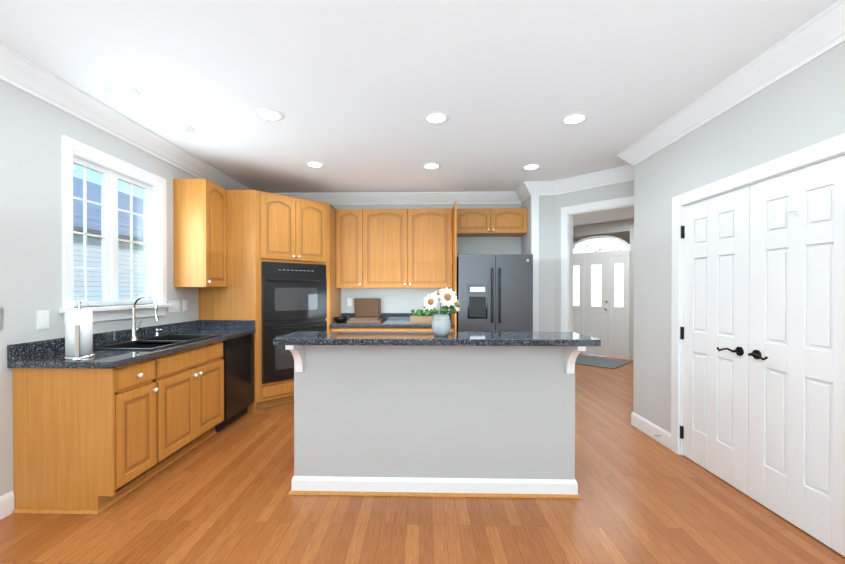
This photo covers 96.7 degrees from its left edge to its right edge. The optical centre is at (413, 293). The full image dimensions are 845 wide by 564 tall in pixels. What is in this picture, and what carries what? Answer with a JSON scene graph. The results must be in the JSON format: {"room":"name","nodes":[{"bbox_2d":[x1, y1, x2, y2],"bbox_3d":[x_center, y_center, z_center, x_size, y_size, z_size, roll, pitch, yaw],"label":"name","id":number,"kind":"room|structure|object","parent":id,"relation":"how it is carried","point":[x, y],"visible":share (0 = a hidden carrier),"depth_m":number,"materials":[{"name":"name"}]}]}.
{"room":"kitchen","nodes":[
{"label":"kitchen","id":0,"kind":"room"},
{"bbox_2d":[0,80,198,495],"bbox_3d":[-2.539,-0.033,1.229,0.150,2.740,8.830,0,0,1],"label":"wall","id":1,"kind":"structure","parent":0,"point":[33,129],"depth_m":2.42,"materials":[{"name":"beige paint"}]},
{"bbox_2d":[0,307,3,329],"bbox_3d":[-2.437,0.150,2.183,0.006,0.130,0.090,0,0,1],"label":"outlet","id":2,"kind":"object","parent":1,"relation":"attached to","point":[1,309],"depth_m":2.22,"materials":[{"name":"white plastic"}]},
{"bbox_2d":[37,310,48,328],"bbox_3d":[-2.428,0.173,2.463,0.009,0.120,0.075,0,0,1],"label":"outlet","id":3,"kind":"object","parent":1,"relation":"attached to","point":[42,319],"depth_m":2.46,"materials":[{"name":"white plastic"}]},
{"bbox_2d":[59,135,171,323],"bbox_3d":[-2.452,-0.440,3.110,0.190,1.308,1.076,0,0,1],"label":"window","id":4,"kind":"structure","parent":1,"relation":"in","point":[154,242],"depth_m":3.09,"materials":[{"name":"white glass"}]},
{"bbox_2d":[168,300,179,311],"bbox_3d":[-2.395,0.130,3.762,0.010,0.115,0.165,0,0,1],"label":"outlet","id":5,"kind":"object","parent":1,"relation":"attached to","point":[175,307],"depth_m":3.76,"materials":[{"name":"white plastic"}]},
{"bbox_2d":[183,300,187,310],"bbox_3d":[-2.391,0.128,3.932,0.009,0.115,0.070,0,0,1],"label":"outlet","id":6,"kind":"object","parent":1,"relation":"attached to","point":[185,302],"depth_m":3.93,"materials":[{"name":"white plastic"}]},
{"bbox_2d":[173,179,226,286],"bbox_3d":[-2.214,-0.601,3.951,0.359,1.080,0.417,0,0,1],"label":"upper cabinet","id":7,"kind":"object","parent":1,"relation":"attached to","point":[200,229],"visible":1,"depth_m":3.75,"materials":[{"name":"brown wood"}]},
{"bbox_2d":[259,198,294,257],"bbox_3d":[-1.556,-0.751,4.321,0.302,0.608,0.303,0,0,1],"label":"door","id":8,"kind":"structure","parent":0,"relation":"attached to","point":[262,226],"depth_m":4.30,"materials":[{"name":"brown wood"}]},
{"bbox_2d":[303,202,326,257],"bbox_3d":[-1.254,-0.753,4.608,0.303,0.608,0.303,0,0,1],"label":"door","id":9,"kind":"structure","parent":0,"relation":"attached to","point":[314,213],"depth_m":4.63,"materials":[{"name":"brown wood"}]},
{"bbox_2d":[0,0,837,243],"bbox_3d":[1.907,-1.472,3.993,10.200,0.100,14.700,0,0,1],"label":"ceiling","id":10,"kind":"structure","parent":0,"point":[354,92],"depth_m":2.41,"materials":[{"name":"white paint"}]},
{"bbox_2d":[102,82,140,97],"bbox_3d":[-2.029,-1.397,2.612,0.212,0.029,0.212,0,0,1],"label":"recessed light","id":11,"kind":"object","parent":10,"relation":"in","point":[121,90],"visible":1,"depth_m":2.59,"materials":[{"name":"white"}]},
{"bbox_2d":[166,122,194,132],"bbox_3d":[-1.994,-1.401,3.212,0.212,0.029,0.212,0,0,1],"label":"recessed light","id":12,"kind":"object","parent":10,"relation":"in","point":[180,127],"visible":1,"depth_m":3.18,"materials":[{"name":"white"}]},
{"bbox_2d":[255,108,284,120],"bbox_3d":[-1.139,-1.411,2.980,0.224,0.005,0.224,0,0,1],"label":"recessed light","id":13,"kind":"object","parent":10,"relation":"in","point":[265,114],"visible":1,"depth_m":2.97,"materials":[{"name":"white plastic"}]},
{"bbox_2d":[305,161,324,167],"bbox_3d":[-1.090,-1.419,4.149,0.224,0.005,0.224,0,0,1],"label":"recessed light","id":14,"kind":"object","parent":10,"relation":"in","point":[314,164],"visible":1,"depth_m":4.13,"materials":[{"name":"white plastic"}]},
{"bbox_2d":[422,162,441,168],"bbox_3d":[0.202,-1.419,4.196,0.224,0.005,0.224,0,0,1],"label":"recessed light","id":15,"kind":"object","parent":10,"relation":"in","point":[431,165],"visible":1,"depth_m":4.17,"materials":[{"name":"white plastic"}]},
{"bbox_2d":[423,111,449,123],"bbox_3d":[0.182,-1.412,3.032,0.224,0.005,0.224,0,0,1],"label":"recessed light","id":16,"kind":"object","parent":10,"relation":"in","point":[436,118],"visible":1,"depth_m":3.02,"materials":[{"name":"white plastic"}]},
{"bbox_2d":[521,163,541,169],"bbox_3d":[1.323,-1.420,4.228,0.224,0.005,0.224,0,0,1],"label":"recessed light","id":17,"kind":"object","parent":10,"relation":"in","point":[533,166],"visible":0.94,"depth_m":4.21,"materials":[{"name":"white plastic"}]},
{"bbox_2d":[560,112,588,124],"bbox_3d":[1.303,-1.412,3.048,0.224,0.005,0.224,0,0,1],"label":"recessed light","id":18,"kind":"object","parent":10,"relation":"in","point":[577,118],"visible":1,"depth_m":3.04,"materials":[{"name":"white plastic"}]},
{"bbox_2d":[285,195,554,382],"bbox_3d":[-0.331,-0.060,5.274,4.360,2.740,0.630,0,0,1],"label":"wall","id":19,"kind":"structure","parent":0,"point":[400,300],"depth_m":5.40,"materials":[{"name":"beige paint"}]},
{"bbox_2d":[247,194,314,265],"bbox_3d":[-1.622,-0.761,4.693,0.569,0.770,0.569,0,0,1],"label":"upper cabinet","id":20,"kind":"object","parent":19,"relation":"attached to","point":[255,256],"depth_m":4.33,"materials":[{"name":"brown wood"}]},
{"bbox_2d":[262,262,326,383],"bbox_3d":[-1.572,0.329,4.647,0.797,1.365,0.655,0,1,-44],"label":"double oven","id":21,"kind":"object","parent":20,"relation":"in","point":[294,297],"visible":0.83,"depth_m":4.36,"materials":[{"name":"black"}]},
{"bbox_2d":[347,298,351,305],"bbox_3d":[-0.927,0.129,5.451,0.070,0.116,0.009,0,0,1],"label":"electrical outlet plate","id":22,"kind":"object","parent":19,"relation":"attached to","point":[349,301],"depth_m":5.45,"materials":[{"name":"white plastic"}]},
{"bbox_2d":[336,209,451,287],"bbox_3d":[-0.266,-0.610,5.252,1.588,1.080,0.359,0,0,1],"label":"upper cabinet","id":23,"kind":"object","parent":19,"relation":"attached to","point":[393,248],"visible":1,"depth_m":5.11,"materials":[{"name":"brown wood"}]},
{"bbox_2d":[451,201,526,331],"bbox_3d":[1.028,0.082,5.040,1.006,2.460,0.728,0,0,1],"label":"upper cabinet","id":24,"kind":"object","parent":19,"relation":"attached to","point":[490,222],"visible":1,"depth_m":5.07,"materials":[{"name":"brown wood"}]},
{"bbox_2d":[531,195,538,331],"bbox_3d":[1.582,0.017,4.900,0.095,2.590,0.022,0,0,1],"label":"trim","id":25,"kind":"structure","parent":19,"relation":"attached to","point":[535,225],"depth_m":4.89,"materials":[{"name":"white wood"}]},
{"bbox_2d":[0,336,844,563],"bbox_3d":[1.907,1.358,4.011,10.200,0.080,14.700,0,0,1],"label":"floor","id":26,"kind":"structure","parent":0,"point":[222,496],"depth_m":2.21,"materials":[{"name":"brown wood"}]},
{"bbox_2d":[12,355,167,514],"bbox_3d":[-2.122,0.889,2.504,0.618,0.878,0.458,0,0,1],"label":"base cabinet","id":27,"kind":"object","parent":26,"relation":"on","point":[92,441],"depth_m":2.28,"materials":[{"name":"brown wood"}]},
{"bbox_2d":[7,320,255,368],"bbox_3d":[-2.091,0.374,3.202,0.643,0.140,1.923,0,0,1],"label":"countertop","id":28,"kind":"structure","parent":27,"relation":"on","point":[49,353],"depth_m":2.62,"materials":[{"name":"stone"}]},
{"bbox_2d":[63,300,94,358],"bbox_3d":[-2.135,0.226,2.396,0.156,0.363,0.156,0,0,1],"label":"paper towel holder","id":29,"kind":"object","parent":28,"relation":"on","point":[78,333],"visible":1,"depth_m":2.34,"materials":[{"name":"white paper"}]},
{"bbox_2d":[129,295,158,340],"bbox_3d":[-2.228,0.204,3.122,0.239,0.375,0.083,0,0,1],"label":"gooseneck faucet","id":30,"kind":"object","parent":28,"relation":"on","point":[134,329],"visible":1,"depth_m":3.10,"materials":[{"name":"silver metal"}]},
{"bbox_2d":[93,334,218,349],"bbox_3d":[-2.097,0.497,3.107,0.510,0.210,0.860,0,0,1],"label":"double-bowl sink","id":31,"kind":"object","parent":28,"relation":"in","point":[159,342],"visible":0.38,"depth_m":3.09,"materials":[{"name":"black"}]},
{"bbox_2d":[154,329,162,336],"bbox_3d":[-2.298,0.356,3.381,0.070,0.066,0.040,0,0,1],"label":"soap dispenser","id":32,"kind":"object","parent":28,"relation":"on","point":[156,333],"visible":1,"depth_m":3.37,"materials":[{"name":"white metal"}]},
{"bbox_2d":[168,341,223,465],"bbox_3d":[-2.107,0.885,3.075,0.618,0.878,0.968,0,0,1],"label":"base cabinet","id":33,"kind":"object","parent":26,"relation":"on","point":[195,375],"depth_m":3.08,"materials":[{"name":"brown wood"}]},
{"bbox_2d":[216,333,254,431],"bbox_3d":[-2.058,0.882,3.864,0.620,0.874,0.602,0,0,1],"label":"dishwasher","id":34,"kind":"object","parent":26,"relation":"on","point":[239,383],"visible":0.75,"depth_m":3.80,"materials":[{"name":"black metal"}]},
{"bbox_2d":[331,327,362,330],"bbox_3d":[-0.846,0.872,5.133,0.434,0.878,0.648,0,0,1],"label":"base cabinet","id":35,"kind":"object","parent":26,"relation":"on","point":[332,328],"depth_m":4.82,"materials":[{"name":"brown wood"}]},
{"bbox_2d":[363,327,410,330],"bbox_3d":[-0.388,0.872,5.121,0.738,0.878,0.648,0,0,1],"label":"base cabinet","id":36,"kind":"object","parent":26,"relation":"on","point":[364,328],"depth_m":4.81,"materials":[{"name":"brown wood"}]},
{"bbox_2d":[330,313,453,326],"bbox_3d":[-0.270,0.361,5.102,1.588,0.140,0.673,0,0,1],"label":"countertop","id":37,"kind":"structure","parent":36,"relation":"on","point":[396,319],"depth_m":4.86,"materials":[{"name":"stone"}]},
{"bbox_2d":[334,317,346,322],"bbox_3d":[-0.965,0.354,4.948,0.180,0.075,0.180,0,0,1],"label":"bowl","id":38,"kind":"object","parent":37,"relation":"on","point":[340,319],"visible":1,"depth_m":4.89,"materials":[{"name":"black ceramic"}]},
{"bbox_2d":[347,316,382,322],"bbox_3d":[-0.647,0.360,5.060,0.440,0.060,0.320,0,0,1],"label":"cutting board","id":39,"kind":"object","parent":37,"relation":"on","point":[358,319],"depth_m":4.92,"materials":[{"name":"brown wood"}]},
{"bbox_2d":[354,298,380,315],"bbox_3d":[-0.659,0.207,5.361,0.380,0.263,0.099,0,0,1],"label":"cutting board","id":40,"kind":"object","parent":37,"relation":"on","point":[367,310],"depth_m":5.34,"materials":[{"name":"brown wood"}]},
{"bbox_2d":[410,309,438,322],"bbox_3d":[0.142,0.300,4.990,0.381,0.181,0.167,0,0,1],"label":"box","id":41,"kind":"object","parent":37,"relation":"on","point":[419,317],"visible":0.69,"depth_m":4.92,"materials":[{"name":"brown wood"}]},
{"bbox_2d":[411,327,453,331],"bbox_3d":[0.188,0.872,5.107,0.672,0.878,0.648,0,0,1],"label":"base cabinet","id":42,"kind":"object","parent":26,"relation":"on","point":[422,329],"depth_m":4.79,"materials":[{"name":"brown wood"}]},
{"bbox_2d":[285,345,585,498],"bbox_3d":[0.136,0.819,2.755,1.915,1.016,0.975,0,0,1],"label":"kitchen island","id":43,"kind":"object","parent":26,"relation":"on","point":[462,421],"visible":0.81,"depth_m":2.48,"materials":[{"name":"paint"}]},
{"bbox_2d":[273,331,600,345],"bbox_3d":[0.133,0.291,2.431,1.942,0.040,0.415,0,0,1],"label":"island countertop","id":44,"kind":"structure","parent":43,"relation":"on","point":[391,338],"depth_m":2.25,"materials":[{"name":"stone"}]},
{"bbox_2d":[423,286,459,335],"bbox_3d":[0.180,0.114,2.401,0.240,0.312,0.196,0,0,1],"label":"vase","id":45,"kind":"object","parent":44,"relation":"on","point":[441,324],"visible":1,"depth_m":2.35,"materials":[{"name":"grey ceramic"}]},
{"bbox_2d":[457,254,532,331],"bbox_3d":[1.016,0.417,4.970,0.910,1.790,0.816,0,0,1],"label":"refrigerator","id":46,"kind":"object","parent":26,"relation":"on","point":[494,293],"visible":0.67,"depth_m":4.62,"materials":[{"name":"black metal"}]},
{"bbox_2d":[575,355,630,368],"bbox_3d":[3.240,1.290,7.279,0.900,0.011,1.500,0,1,-44],"label":"rug","id":47,"kind":"object","parent":26,"relation":"on","point":[599,362],"visible":0.57,"depth_m":6.97,"materials":[{"name":"grey fabric"}]},
{"bbox_2d":[555,180,633,331],"bbox_3d":[2.986,-0.050,3.786,0.120,2.740,3.200,0,1,-44],"label":"wall","id":48,"kind":"structure","parent":0,"point":[609,192],"depth_m":4.75,"materials":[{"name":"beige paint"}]},
{"bbox_2d":[561,196,633,331],"bbox_3d":[2.445,0.111,4.356,0.160,2.410,1.450,0,1,-44],"label":"door frame","id":49,"kind":"structure","parent":48,"relation":"attached to","point":[567,268],"depth_m":4.77,"materials":[{"name":"white wood"}]},
{"bbox_2d":[573,42,844,454],"bbox_3d":[4.223,-0.051,3.869,5.563,2.740,14.450,0,0,1],"label":"wall","id":50,"kind":"structure","parent":0,"point":[802,107],"depth_m":3.04,"materials":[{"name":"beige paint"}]},
{"bbox_2d":[0,412,670,519],"bbox_3d":[2.153,1.274,0.879,9.250,0.130,8.050,0,0,1],"label":"baseboard","id":51,"kind":"structure","parent":50,"relation":"attached to","point":[645,426],"depth_m":3.28,"materials":[{"name":"white wood"}]},
{"bbox_2d":[0,0,844,204],"bbox_3d":[2.159,-1.328,1.101,9.250,0.150,8.530,0,0,1],"label":"crown molding","id":52,"kind":"structure","parent":50,"relation":"attached to","point":[819,34],"depth_m":2.85,"materials":[{"name":"white wood"}]},
{"bbox_2d":[573,236,631,358],"bbox_3d":[3.792,0.053,7.795,0.952,2.480,0.952,0,0,1],"label":"door unit","id":53,"kind":"structure","parent":50,"relation":"in","point":[601,288],"depth_m":7.69,"materials":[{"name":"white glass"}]},
{"bbox_2d":[683,185,749,494],"bbox_3d":[2.205,0.309,2.753,0.035,2.023,0.614,0,0,1],"label":"closet door leaf","id":54,"kind":"structure","parent":50,"relation":"in","point":[715,316],"depth_m":2.70,"materials":[{"name":"white wood"}]},
{"bbox_2d":[671,133,844,454],"bbox_3d":[2.188,0.266,2.444,0.080,2.125,1.425,0,0,1],"label":"trim","id":55,"kind":"structure","parent":50,"relation":"attached to","point":[809,155],"depth_m":3.06,"materials":[{"name":"white wood"}]},
{"bbox_2d":[748,155,844,556],"bbox_3d":[2.189,0.313,2.135,0.035,2.023,0.614,0,0,1],"label":"closet door leaf","id":56,"kind":"structure","parent":50,"relation":"in","point":[796,458],"depth_m":2.11,"materials":[{"name":"white wood"}]},
{"label":"outside","id":57,"kind":"structure","parent":0,"visible":0},
{"bbox_3d":[-16.119,1.452,10.320,27.440,0.250,40.000,0,0,1],"label":"lawn","id":58,"kind":"structure","parent":57,"visible":0},
{"bbox_2d":[73,177,143,300],"bbox_3d":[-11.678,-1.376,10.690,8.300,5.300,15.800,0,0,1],"label":"window panes","id":59,"kind":"structure","parent":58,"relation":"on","point":[78,252],"depth_m":10.11,"materials":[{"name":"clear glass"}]}
]}

